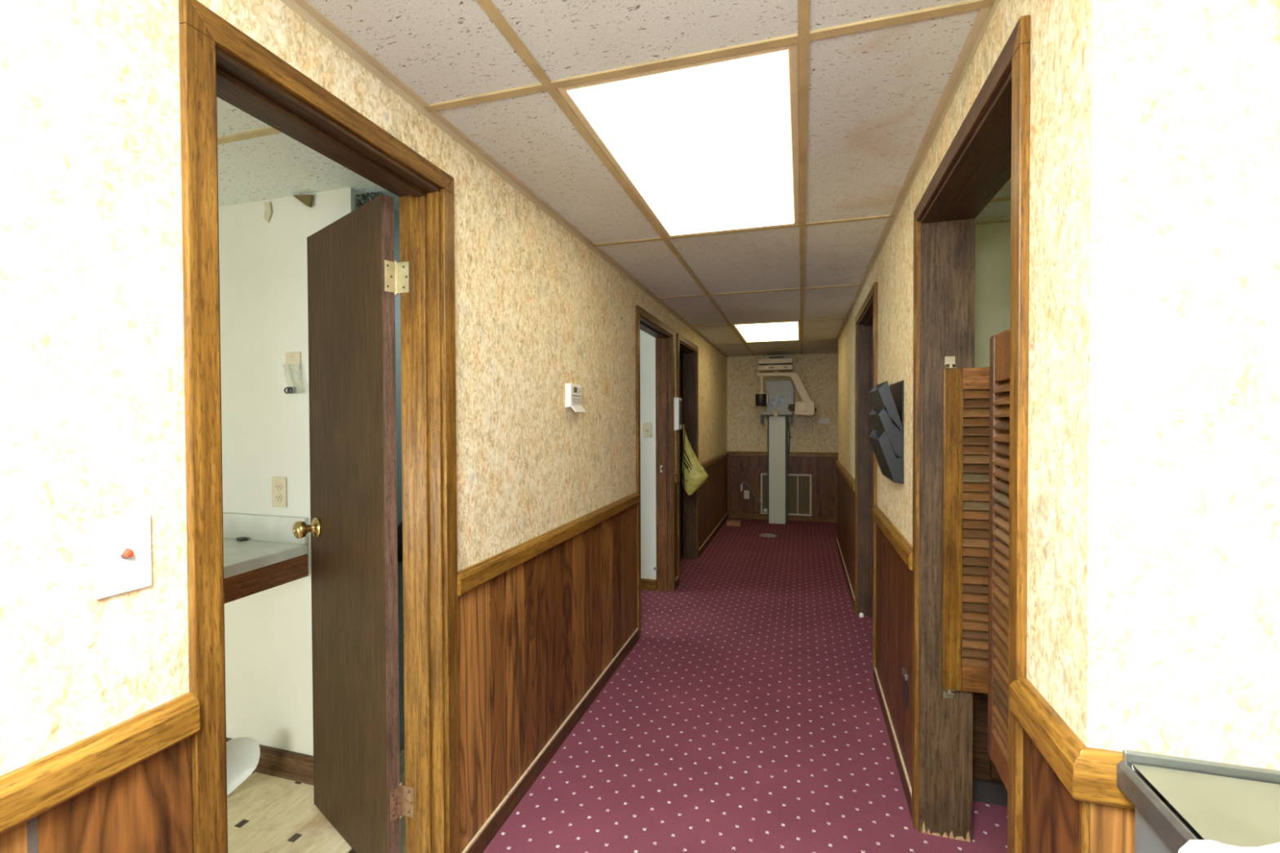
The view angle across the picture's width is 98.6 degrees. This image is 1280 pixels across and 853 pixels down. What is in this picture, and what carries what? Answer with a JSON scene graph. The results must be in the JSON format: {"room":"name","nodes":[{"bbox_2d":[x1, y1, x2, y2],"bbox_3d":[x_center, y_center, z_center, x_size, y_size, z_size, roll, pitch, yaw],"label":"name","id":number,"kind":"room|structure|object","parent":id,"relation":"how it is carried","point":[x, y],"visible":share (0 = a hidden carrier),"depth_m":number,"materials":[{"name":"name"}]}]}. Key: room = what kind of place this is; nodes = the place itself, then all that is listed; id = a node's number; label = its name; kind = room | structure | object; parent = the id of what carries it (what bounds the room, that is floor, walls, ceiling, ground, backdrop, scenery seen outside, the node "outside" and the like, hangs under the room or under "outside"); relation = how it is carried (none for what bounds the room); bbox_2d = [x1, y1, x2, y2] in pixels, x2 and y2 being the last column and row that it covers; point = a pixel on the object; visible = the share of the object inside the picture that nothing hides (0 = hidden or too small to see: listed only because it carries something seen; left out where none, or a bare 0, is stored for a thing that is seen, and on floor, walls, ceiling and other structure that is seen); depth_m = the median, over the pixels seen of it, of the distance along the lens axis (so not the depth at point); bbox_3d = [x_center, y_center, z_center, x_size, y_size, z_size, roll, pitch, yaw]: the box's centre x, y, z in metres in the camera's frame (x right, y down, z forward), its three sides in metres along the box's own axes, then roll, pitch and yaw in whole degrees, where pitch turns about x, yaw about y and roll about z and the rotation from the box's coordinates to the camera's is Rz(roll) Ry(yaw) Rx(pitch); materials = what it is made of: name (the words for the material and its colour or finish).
{"room":"dental office corridor","nodes":[
{"label":"dental office corridor","id":0,"kind":"room"},
{"bbox_2d":[218,186,361,755],"bbox_3d":[-2.291,0.182,2.414,2.645,2.282,0.100,0,1,16],"label":"wall","id":1,"kind":"structure","parent":0,"point":[264,265],"depth_m":2.11,"materials":[{"name":"white paint"}]},
{"bbox_2d":[222,512,308,604],"bbox_3d":[-2.464,0.454,2.067,2.408,0.219,0.669,0,1,16],"label":"countertop","id":2,"kind":"structure","parent":1,"relation":"attached to","point":[271,557],"depth_m":1.99,"materials":[{"name":"laminate"}]},
{"bbox_2d":[236,537,247,541],"bbox_3d":[-1.524,0.432,2.108,0.049,0.011,0.024,0,1,16],"label":"metal clip","id":3,"kind":"object","parent":2,"relation":"on","point":[238,539],"visible":1,"depth_m":2.10,"materials":[{"name":"grey metal"}]},
{"bbox_2d":[222,512,308,544],"bbox_3d":[-2.384,0.388,2.384,2.384,0.097,0.015,0,1,16],"label":"backsplash","id":4,"kind":"structure","parent":1,"relation":"attached to","point":[251,526],"depth_m":2.10,"materials":[{"name":"laminate"}]},
{"bbox_2d":[226,737,313,785],"bbox_3d":[-2.305,1.280,2.368,2.645,0.088,0.030,0,1,16],"label":"baseboard","id":5,"kind":"structure","parent":1,"relation":"attached to","point":[273,762],"depth_m":2.08,"materials":[{"name":"brown wood"}]},
{"bbox_2d":[271,476,287,507],"bbox_3d":[-1.369,0.249,2.088,0.070,0.114,0.010,0,1,16],"label":"wall outlet","id":6,"kind":"object","parent":1,"relation":"attached to","point":[279,499],"visible":1,"depth_m":2.08,"materials":[{"name":"beige plastic"}]},
{"bbox_2d":[274,482,281,491],"bbox_3d":[-1.370,0.229,2.085,0.033,0.033,0.003,0,1,16],"label":"socket","id":7,"kind":"object","parent":6,"relation":"attached to","point":[277,486],"depth_m":2.08,"materials":[{"name":"beige plastic"}]},
{"bbox_2d":[275,493,281,502],"bbox_3d":[-1.370,0.269,2.086,0.033,0.033,0.003,0,1,16],"label":"socket","id":8,"kind":"object","parent":6,"relation":"attached to","point":[277,495],"depth_m":2.08,"materials":[{"name":"beige plastic"}]},
{"bbox_2d":[285,351,301,382],"bbox_3d":[-1.300,-0.221,2.056,0.070,0.114,0.019,0,1,16],"label":"light switch","id":9,"kind":"object","parent":1,"relation":"attached to","point":[294,357],"visible":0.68,"depth_m":2.06,"materials":[{"name":"beige plastic"}]},
{"bbox_2d":[283,364,305,393],"bbox_3d":[-1.287,-0.176,2.040,0.098,0.110,0.022,0,1,16],"label":"plastic bag","id":10,"kind":"object","parent":9,"relation":"hanging from","point":[292,372],"visible":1,"depth_m":2.04,"materials":[{"name":"white plastic"}]},
{"bbox_2d":[217,97,399,212],"bbox_3d":[-2.408,-0.855,1.370,3.208,0.018,3.900,0,1,16],"label":"ceiling","id":11,"kind":"structure","parent":0,"point":[274,166],"depth_m":1.84,"materials":[{"name":"tile"}]},
{"bbox_2d":[217,126,280,144],"bbox_3d":[-2.485,-0.837,0.928,3.108,0.007,2.832,0,1,16],"label":"trim","id":12,"kind":"structure","parent":11,"relation":"attached to","point":[268,131],"depth_m":1.61,"materials":[{"name":"paint"}]},
{"bbox_2d":[263,201,272,222],"bbox_3d":[-1.407,-0.811,2.083,0.037,0.075,0.006,0,1,16],"label":"tape","id":13,"kind":"object","parent":11,"relation":"hanging from","point":[268,213],"visible":1,"depth_m":2.08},
{"bbox_2d":[292,194,313,207],"bbox_3d":[-1.240,-0.829,2.026,0.090,0.051,0.008,0,1,16],"label":"flap","id":14,"kind":"object","parent":11,"relation":"hanging from","point":[307,200],"visible":1,"depth_m":2.02,"materials":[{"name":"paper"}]},
{"bbox_2d":[355,191,382,208],"bbox_3d":[-0.978,-0.567,1.987,0.110,0.542,0.015,0,1,16],"label":"curtain","id":15,"kind":"object","parent":11,"relation":"hanging from","point":[362,199],"visible":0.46,"depth_m":1.98,"materials":[{"name":"fabric"}]},
{"bbox_2d":[0,0,727,776],"bbox_3d":[-0.227,0.167,2.886,0.125,2.282,9.607,0,1,16],"label":"wall","id":16,"kind":"structure","parent":0,"point":[92,419],"depth_m":0.84,"materials":[{"name":"paper"}]},
{"bbox_2d":[0,736,192,852],"bbox_3d":[-1.125,0.935,-0.410,0.007,0.848,2.754,0,1,16],"label":"panelling","id":17,"kind":"object","parent":16,"relation":"attached to","point":[145,807],"visible":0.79,"depth_m":0.82,"materials":[{"name":"brown wood"}]},
{"bbox_2d":[0,692,199,835],"bbox_3d":[-1.117,0.489,-0.419,0.026,0.064,2.754,0,1,16],"label":"trim","id":18,"kind":"structure","parent":16,"relation":"attached to","point":[27,792],"depth_m":0.77,"materials":[{"name":"brown wood"}]},
{"bbox_2d":[93,512,151,599],"bbox_3d":[-0.759,0.190,0.815,0.018,0.114,0.070,0,1,16],"label":"plate","id":19,"kind":"object","parent":16,"relation":"attached to","point":[122,544],"visible":1,"depth_m":0.81,"materials":[{"name":"white plastic"}]},
{"bbox_2d":[178,0,459,852],"bbox_3d":[-0.695,0.314,1.263,0.141,2.038,0.716,0,1,16],"label":"door frame","id":20,"kind":"structure","parent":16,"relation":"in","point":[219,60],"depth_m":1.26,"materials":[{"name":"brown wood"}]},
{"bbox_2d":[293,193,414,852],"bbox_3d":[-0.899,0.334,1.721,0.592,1.963,0.168,0,1,40],"label":"door leaf","id":21,"kind":"structure","parent":20,"relation":"attached to","point":[355,278],"depth_m":1.67,"materials":[{"name":"brown wood"}]},
{"bbox_2d":[457,503,637,852],"bbox_3d":[-0.278,0.890,2.480,0.006,0.848,1.837,0,1,16],"label":"panelling","id":22,"kind":"object","parent":16,"relation":"attached to","point":[535,637],"visible":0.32,"depth_m":2.05,"materials":[{"name":"brown wood"}]},
{"bbox_2d":[457,492,639,595],"bbox_3d":[-0.270,0.445,2.471,0.026,0.064,1.837,0,1,16],"label":"trim","id":23,"kind":"structure","parent":16,"relation":"attached to","point":[469,578],"depth_m":2.01,"materials":[{"name":"brown wood"}]},
{"bbox_2d":[462,627,639,852],"bbox_3d":[-0.272,1.279,2.484,0.016,0.070,1.837,0,1,16],"label":"baseboard","id":24,"kind":"structure","parent":16,"relation":"attached to","point":[495,821],"depth_m":2.11,"materials":[{"name":"brown wood"}]},
{"bbox_2d":[564,383,586,412],"bbox_3d":[-0.279,-0.123,2.401,0.048,0.124,0.125,0,1,16],"label":"thermostat","id":25,"kind":"object","parent":16,"relation":"attached to","point":[572,392],"visible":1,"depth_m":2.37,"materials":[{"name":"white plastic"}]},
{"bbox_2d":[635,305,675,638],"bbox_3d":[0.058,0.275,3.857,0.155,2.038,1.013,0,1,16],"label":"door frame","id":26,"kind":"structure","parent":16,"relation":"in","point":[664,335],"depth_m":4.28,"materials":[{"name":"brown wood"}]},
{"bbox_2d":[675,482,677,578],"bbox_3d":[0.283,0.861,4.397,0.006,0.848,0.132,0,1,16],"label":"panelling","id":27,"kind":"object","parent":16,"relation":"attached to","point":[676,484],"visible":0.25,"depth_m":4.41,"materials":[{"name":"brown wood"}]},
{"bbox_2d":[675,576,679,589],"bbox_3d":[0.289,1.250,4.401,0.016,0.070,0.132,0,1,16],"label":"baseboard","id":28,"kind":"structure","parent":16,"relation":"attached to","point":[677,580],"depth_m":4.40,"materials":[{"name":"brown wood"}]},
{"bbox_2d":[673,397,681,430],"bbox_3d":[0.299,-0.099,4.327,0.042,0.259,0.124,0,1,16],"label":"intercom","id":29,"kind":"object","parent":16,"relation":"attached to","point":[677,401],"visible":1,"depth_m":4.27,"materials":[{"name":"white plastic"}]},
{"bbox_2d":[675,473,679,483],"bbox_3d":[0.291,0.415,4.388,0.026,0.064,0.132,0,1,16],"label":"trim","id":30,"kind":"structure","parent":16,"relation":"attached to","point":[677,476],"depth_m":4.38,"materials":[{"name":"brown wood"}]},
{"bbox_2d":[683,423,685,510],"bbox_3d":[0.360,0.329,4.478,0.020,0.711,0.046,0,1,2],"label":"cord","id":31,"kind":"object","parent":16,"relation":"hanging from","point":[685,424],"visible":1,"depth_m":4.47,"materials":[{"name":"plastic"}]},
{"bbox_2d":[676,333,698,583],"bbox_3d":[0.370,0.259,4.898,0.141,2.038,0.896,0,1,16],"label":"door frame","id":32,"kind":"structure","parent":16,"relation":"in","point":[689,350],"depth_m":5.26,"materials":[{"name":"brown wood"}]},
{"bbox_2d":[679,352,680,558],"bbox_3d":[0.073,0.279,5.336,0.640,1.963,0.097,0,1,16],"label":"door leaf","id":33,"kind":"structure","parent":32,"relation":"attached to","point":[679,353],"depth_m":5.27,"materials":[{"name":"brown wood"}]},
{"bbox_2d":[681,421,708,495],"bbox_3d":[0.448,0.259,4.508,0.228,0.608,0.126,0,1,16],"label":"plastic bag","id":34,"kind":"object","parent":16,"relation":"hanging from","point":[695,475],"visible":0.97,"depth_m":4.48,"materials":[{"name":"yellow plastic"}]},
{"bbox_2d":[682,448,692,481],"bbox_3d":[0.380,0.313,4.486,0.106,0.264,0.028,1,1,43],"label":"print","id":35,"kind":"object","parent":34,"relation":"attached to","point":[687,452],"depth_m":4.49,"materials":[{"name":"black paint"}]},
{"bbox_2d":[698,457,727,548],"bbox_3d":[0.871,0.830,6.404,0.006,0.848,2.259,0,1,16],"label":"panelling","id":36,"kind":"object","parent":16,"relation":"attached to","point":[713,494],"visible":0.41,"depth_m":6.25,"materials":[{"name":"brown wood"}]},
{"bbox_2d":[698,512,728,557],"bbox_3d":[0.877,1.219,6.408,0.016,0.070,2.259,0,1,16],"label":"baseboard","id":37,"kind":"structure","parent":16,"relation":"attached to","point":[701,549],"depth_m":6.13,"materials":[{"name":"brown wood"}]},
{"bbox_2d":[700,451,728,468],"bbox_3d":[0.879,0.384,6.395,0.026,0.064,2.259,0,1,16],"label":"trim","id":38,"kind":"structure","parent":16,"relation":"attached to","point":[711,461],"depth_m":6.23,"materials":[{"name":"brown wood"}]},
{"bbox_2d":[394,209,404,753],"bbox_3d":[-0.946,0.176,2.479,0.100,2.282,0.780,0,1,16],"label":"wall","id":39,"kind":"structure","parent":0,"point":[397,242],"depth_m":2.22,"materials":[{"name":"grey paint"}]},
{"bbox_2d":[397,520,402,561],"bbox_3d":[-0.920,0.446,2.256,0.076,0.188,0.259,0,1,16],"label":"hinge","id":40,"kind":"object","parent":39,"relation":"hanging from","point":[400,526],"visible":0.06,"depth_m":2.15,"materials":[{"name":"black metal"}]},
{"bbox_2d":[226,517,1007,852],"bbox_3d":[0.203,1.347,2.827,7.200,0.081,9.700,0,1,16],"label":"floor","id":41,"kind":"structure","parent":0,"point":[744,714],"depth_m":2.26,"materials":[{"name":"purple carpet"}]},
{"bbox_2d":[226,737,260,795],"bbox_3d":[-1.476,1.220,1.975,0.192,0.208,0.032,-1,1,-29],"label":"toilet","id":42,"kind":"object","parent":41,"relation":"on","point":[242,753],"visible":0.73,"depth_m":1.99,"materials":[{"name":"white ceramic"}]},
{"bbox_2d":[726,519,741,526],"bbox_3d":[1.182,1.215,6.936,0.176,0.062,0.140,0,1,16],"label":"floor vent","id":43,"kind":"object","parent":41,"relation":"in","point":[730,522],"visible":1,"depth_m":6.88,"materials":[{"name":"brown metal"}]},
{"bbox_2d":[759,533,777,537],"bbox_3d":[1.469,1.249,6.321,0.195,0.009,0.195,0,1,16],"label":"floor plate","id":44,"kind":"object","parent":41,"relation":"on","point":[769,535],"visible":1,"depth_m":6.29,"materials":[{"name":"grey metal"}]},
{"bbox_2d":[755,356,816,524],"bbox_3d":[1.855,0.174,7.017,0.740,2.135,0.495,0,1,16],"label":"machine","id":45,"kind":"object","parent":41,"relation":"on","point":[778,398],"visible":1,"depth_m":7.01,"materials":[{"name":"grey metal"}]},
{"bbox_2d":[773,408,778,417],"bbox_3d":[1.716,-0.170,6.944,0.078,0.106,0.069,0,1,16],"label":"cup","id":46,"kind":"object","parent":45,"relation":"on","point":[775,414],"depth_m":6.92,"materials":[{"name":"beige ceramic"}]},
{"bbox_2d":[760,414,793,416],"bbox_3d":[1.753,-0.140,7.050,0.400,0.020,0.200,0,1,16],"label":"shelf","id":47,"kind":"object","parent":45,"relation":"attached to","point":[761,415],"depth_m":6.94,"materials":[{"name":"grey metal"}]},
{"bbox_2d":[972,692,1007,806],"bbox_3d":[2.178,0.879,1.868,2.069,0.870,0.597,0,1,16],"label":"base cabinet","id":48,"kind":"object","parent":41,"relation":"on","point":[988,786],"visible":0.05,"depth_m":1.90,"materials":[{"name":"brown wood"}]},
{"bbox_2d":[1116,749,1279,852],"bbox_3d":[0.943,0.879,0.390,0.808,0.920,0.452,0,1,16],"label":"table","id":49,"kind":"object","parent":41,"relation":"on","point":[1224,803],"visible":0.98,"depth_m":0.65,"materials":[{"name":"silver metal"}]},
{"bbox_2d":[1177,840,1279,852],"bbox_3d":[0.741,0.405,0.361,0.610,0.048,0.337,0,1,16],"label":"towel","id":50,"kind":"object","parent":49,"relation":"on","point":[1192,846],"visible":1,"depth_m":0.52,"materials":[{"name":"white fabric"}]},
{"bbox_2d":[640,329,656,579],"bbox_3d":[-1.354,0.144,4.791,3.108,2.282,0.100,0,1,16],"label":"wall","id":51,"kind":"structure","parent":0,"point":[647,342],"depth_m":4.33,"materials":[{"name":"white paint"}]},
{"bbox_2d":[642,422,650,437],"bbox_3d":[0.050,0.027,4.316,0.070,0.114,0.019,0,1,16],"label":"light switch","id":52,"kind":"object","parent":51,"relation":"attached to","point":[646,426],"visible":1,"depth_m":4.32,"materials":[{"name":"beige plastic"}]},
{"bbox_2d":[640,578,656,591],"bbox_3d":[-1.366,1.244,4.752,3.108,0.085,0.015,0,1,16],"label":"baseboard","id":53,"kind":"structure","parent":51,"relation":"attached to","point":[646,584],"depth_m":4.33,"materials":[{"name":"brown wood"}]},
{"bbox_2d":[306,0,1011,356],"bbox_3d":[1.764,-0.884,2.261,4.087,0.018,9.757,0,1,16],"label":"ceiling","id":54,"kind":"structure","parent":0,"point":[874,95],"depth_m":1.50,"materials":[{"name":"tile"}]},
{"bbox_2d":[556,43,799,236],"bbox_3d":[0.236,-0.919,1.874,0.586,0.124,1.195,0,1,16],"label":"ceiling light","id":55,"kind":"object","parent":54,"relation":"attached to","point":[712,145],"visible":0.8,"depth_m":1.63,"materials":[{"name":"plastic"}]},
{"bbox_2d":[423,0,995,355],"bbox_3d":[1.684,-0.873,2.311,3.867,0.007,9.607,0,1,16],"label":"ceiling grid","id":56,"kind":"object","parent":54,"relation":"attached to","point":[804,35],"depth_m":1.35,"materials":[{"name":"paint"}]},
{"bbox_2d":[732,321,800,342],"bbox_3d":[1.264,-0.973,5.383,0.586,0.124,1.195,0,1,16],"label":"ceiling light","id":57,"kind":"object","parent":54,"relation":"attached to","point":[789,331],"visible":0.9,"depth_m":5.29,"materials":[{"name":"plastic"}]},
{"bbox_2d":[679,351,683,548],"bbox_3d":[-0.374,0.123,6.000,1.908,2.282,0.100,0,1,16],"label":"wall","id":58,"kind":"structure","parent":0,"point":[681,353],"depth_m":5.71,"materials":[{"name":"brown wood"}]},
{"bbox_2d":[727,353,838,453],"bbox_3d":[2.561,0.096,7.127,3.092,2.282,0.100,0,1,16],"label":"wall","id":59,"kind":"structure","parent":0,"point":[819,373],"depth_m":7.23,"materials":[{"name":"paper"}]},
{"bbox_2d":[727,456,838,517],"bbox_3d":[2.225,0.814,7.181,2.167,0.848,0.006,0,1,16],"label":"panelling","id":60,"kind":"object","parent":59,"relation":"attached to","point":[748,469],"visible":0.4,"depth_m":7.33,"materials":[{"name":"brown wood"}]},
{"bbox_2d":[743,490,749,498],"bbox_3d":[1.434,0.916,7.406,0.070,0.114,0.010,0,1,16],"label":"wall outlet","id":61,"kind":"object","parent":60,"relation":"attached to","point":[746,493],"visible":1,"depth_m":7.40,"materials":[{"name":"beige plastic"}]},
{"bbox_2d":[739,481,767,511],"bbox_3d":[1.509,0.933,7.336,0.361,0.392,0.067,0,1,24],"label":"power cord","id":62,"kind":"object","parent":61,"relation":"attached to","point":[741,484],"visible":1,"depth_m":7.33,"materials":[{"name":"white plastic"}]},
{"bbox_2d":[760,473,811,515],"bbox_3d":[1.922,0.895,7.260,0.648,0.543,0.014,0,1,16],"label":"return air grille","id":63,"kind":"object","parent":60,"relation":"attached to","point":[799,486],"visible":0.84,"depth_m":7.22,"materials":[{"name":"grey metal"}]},
{"bbox_2d":[728,512,837,522],"bbox_3d":[2.225,1.205,7.182,2.167,0.066,0.016,0,1,16],"label":"baseboard","id":64,"kind":"structure","parent":59,"relation":"attached to","point":[804,518],"depth_m":7.23,"materials":[{"name":"brown wood"}]},
{"bbox_2d":[728,451,838,457],"bbox_3d":[2.220,0.368,7.165,2.167,0.064,0.026,0,1,16],"label":"trim","id":65,"kind":"structure","parent":59,"relation":"attached to","point":[830,455],"depth_m":7.21,"materials":[{"name":"brown wood"}]},
{"bbox_2d":[819,417,829,423],"bbox_3d":[2.381,-0.075,7.115,0.115,0.075,0.019,0,1,16],"label":"wall switch","id":66,"kind":"object","parent":59,"relation":"attached to","point":[822,420],"visible":1,"depth_m":7.12,"materials":[{"name":"white plastic"}]},
{"bbox_2d":[974,222,1010,368],"bbox_3d":[2.463,0.168,2.147,2.479,2.282,0.100,0,1,16],"label":"wall","id":67,"kind":"structure","parent":0,"point":[992,241],"depth_m":2.36,"materials":[{"name":"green paint"}]},
{"bbox_2d":[975,196,1011,224],"bbox_3d":[2.233,-0.861,1.359,2.479,0.007,1.512,0,1,16],"label":"trim","id":68,"kind":"structure","parent":67,"relation":"attached to","point":[1005,198],"depth_m":2.33,"materials":[{"name":"paint"}]},
{"bbox_2d":[838,0,1235,763],"bbox_3d":[1.419,0.156,3.255,0.150,2.282,5.280,0,1,16],"label":"wall","id":69,"kind":"structure","parent":0,"point":[1131,162],"depth_m":0.73,"materials":[{"name":"paper"}]},
{"bbox_2d":[280,0,999,358],"bbox_3d":[1.684,-0.863,2.311,3.867,0.024,9.607,0,1,16],"label":"trim","id":70,"kind":"structure","parent":69,"relation":"attached to","point":[308,11],"depth_m":1.53,"materials":[{"name":"paint"}]},
{"bbox_2d":[835,460,854,491],"bbox_3d":[1.783,0.403,4.813,0.026,0.064,2.092,0,1,16],"label":"trim","id":71,"kind":"structure","parent":69,"relation":"attached to","point":[851,481],"depth_m":4.51,"materials":[{"name":"brown wood"}]},
{"bbox_2d":[835,538,854,610],"bbox_3d":[1.791,1.238,4.824,0.016,0.070,2.092,0,1,16],"label":"baseboard","id":72,"kind":"structure","parent":69,"relation":"attached to","point":[848,583],"depth_m":4.55,"materials":[{"name":"brown wood"}]},
{"bbox_2d":[837,469,854,595],"bbox_3d":[1.795,0.849,4.817,0.006,0.848,2.092,0,1,16],"label":"panelling","id":73,"kind":"object","parent":69,"relation":"attached to","point":[846,495],"visible":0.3,"depth_m":4.60,"materials":[{"name":"brown wood"}]},
{"bbox_2d":[854,281,877,679],"bbox_3d":[1.419,0.278,3.285,0.166,2.038,1.041,0,1,16],"label":"door","id":74,"kind":"structure","parent":69,"relation":"in","point":[866,319],"depth_m":3.73,"materials":[{"name":"brown wood"}]},
{"bbox_2d":[868,380,904,484],"bbox_3d":[0.998,0.018,2.245,0.092,0.391,0.330,0,1,16],"label":"file holder","id":75,"kind":"object","parent":69,"relation":"attached to","point":[886,415],"visible":1,"depth_m":2.09,"materials":[{"name":"black plastic"}]},
{"bbox_2d":[871,505,912,570],"bbox_3d":[1.054,0.442,2.324,0.026,0.064,1.014,0,1,16],"label":"trim","id":76,"kind":"structure","parent":69,"relation":"attached to","point":[903,547],"depth_m":2.15,"materials":[{"name":"brown wood"}]},
{"bbox_2d":[873,667,911,818],"bbox_3d":[1.062,1.276,2.335,0.016,0.070,1.014,0,1,16],"label":"baseboard","id":77,"kind":"structure","parent":69,"relation":"attached to","point":[903,774],"depth_m":2.19,"materials":[{"name":"brown wood"}]},
{"bbox_2d":[875,523,912,787],"bbox_3d":[1.065,0.887,2.328,0.006,0.848,1.014,0,1,16],"label":"panelling","id":78,"kind":"object","parent":69,"relation":"attached to","point":[894,579],"visible":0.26,"depth_m":2.25,"materials":[{"name":"brown wood"}]},
{"bbox_2d":[902,667,907,708],"bbox_3d":[0.965,0.951,2.006,0.009,0.120,0.065,0,1,16],"label":"vent cover","id":79,"kind":"object","parent":78,"relation":"attached to","point":[904,698],"visible":1,"depth_m":1.99,"materials":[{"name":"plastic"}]},
{"bbox_2d":[911,14,1031,852],"bbox_3d":[0.857,0.312,1.367,0.166,2.028,0.925,0,1,16],"label":"door","id":80,"kind":"structure","parent":69,"relation":"in","point":[991,146],"depth_m":1.73,"materials":[{"name":"brown wood"}]},
{"bbox_2d":[940,355,989,698],"bbox_3d":[1.149,0.320,1.688,0.400,1.097,0.032,0,1,16],"label":"door","id":81,"kind":"structure","parent":80,"relation":"attached to","point":[965,480],"depth_m":1.72,"materials":[{"name":"brown wood"}]},
{"bbox_2d":[987,329,1010,791],"bbox_3d":[0.820,0.323,1.175,0.032,1.087,0.424,0,1,19],"label":"door","id":82,"kind":"structure","parent":80,"relation":"attached to","point":[999,349],"depth_m":1.31,"materials":[{"name":"red wood"}]},
{"bbox_2d":[1009,677,1086,799],"bbox_3d":[0.619,0.464,0.837,0.026,0.064,0.231,0,1,16],"label":"trim","id":83,"kind":"structure","parent":69,"relation":"attached to","point":[1055,740],"depth_m":0.82,"materials":[{"name":"brown wood"}]},
{"bbox_2d":[1022,728,1079,852],"bbox_3d":[0.633,0.910,0.853,0.006,0.848,0.206,0,1,16],"label":"panelling","id":84,"kind":"object","parent":69,"relation":"attached to","point":[1051,815],"depth_m":0.86,"materials":[{"name":"brown wood"}]},
{"bbox_2d":[1079,800,1088,852],"bbox_3d":[0.602,0.886,0.750,0.008,0.776,0.008,0,1,16],"label":"trim","id":85,"kind":"structure","parent":69,"relation":"attached to","point":[1083,806],"depth_m":0.74,"materials":[{"name":"brown wood"}]},
{"bbox_2d":[1226,0,1279,770],"bbox_3d":[1.955,0.194,0.410,2.479,2.282,0.120,0,1,16],"label":"wall","id":86,"kind":"structure","parent":0,"point":[1253,664],"depth_m":0.69,"materials":[{"name":"paint"}]},
{"bbox_2d":[1088,802,1135,852],"bbox_3d":[1.820,0.912,0.395,2.529,0.848,0.006,0,1,16],"label":"panelling","id":87,"kind":"object","parent":86,"relation":"attached to","point":[1111,828],"visible":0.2,"depth_m":0.73,"materials":[{"name":"brown wood"}]},
{"bbox_2d":[1073,746,1168,809],"bbox_3d":[1.803,0.466,0.383,2.554,0.064,0.026,0,1,16],"label":"trim","id":88,"kind":"structure","parent":86,"relation":"attached to","point":[1095,771],"depth_m":0.72,"materials":[{"name":"brown wood"}]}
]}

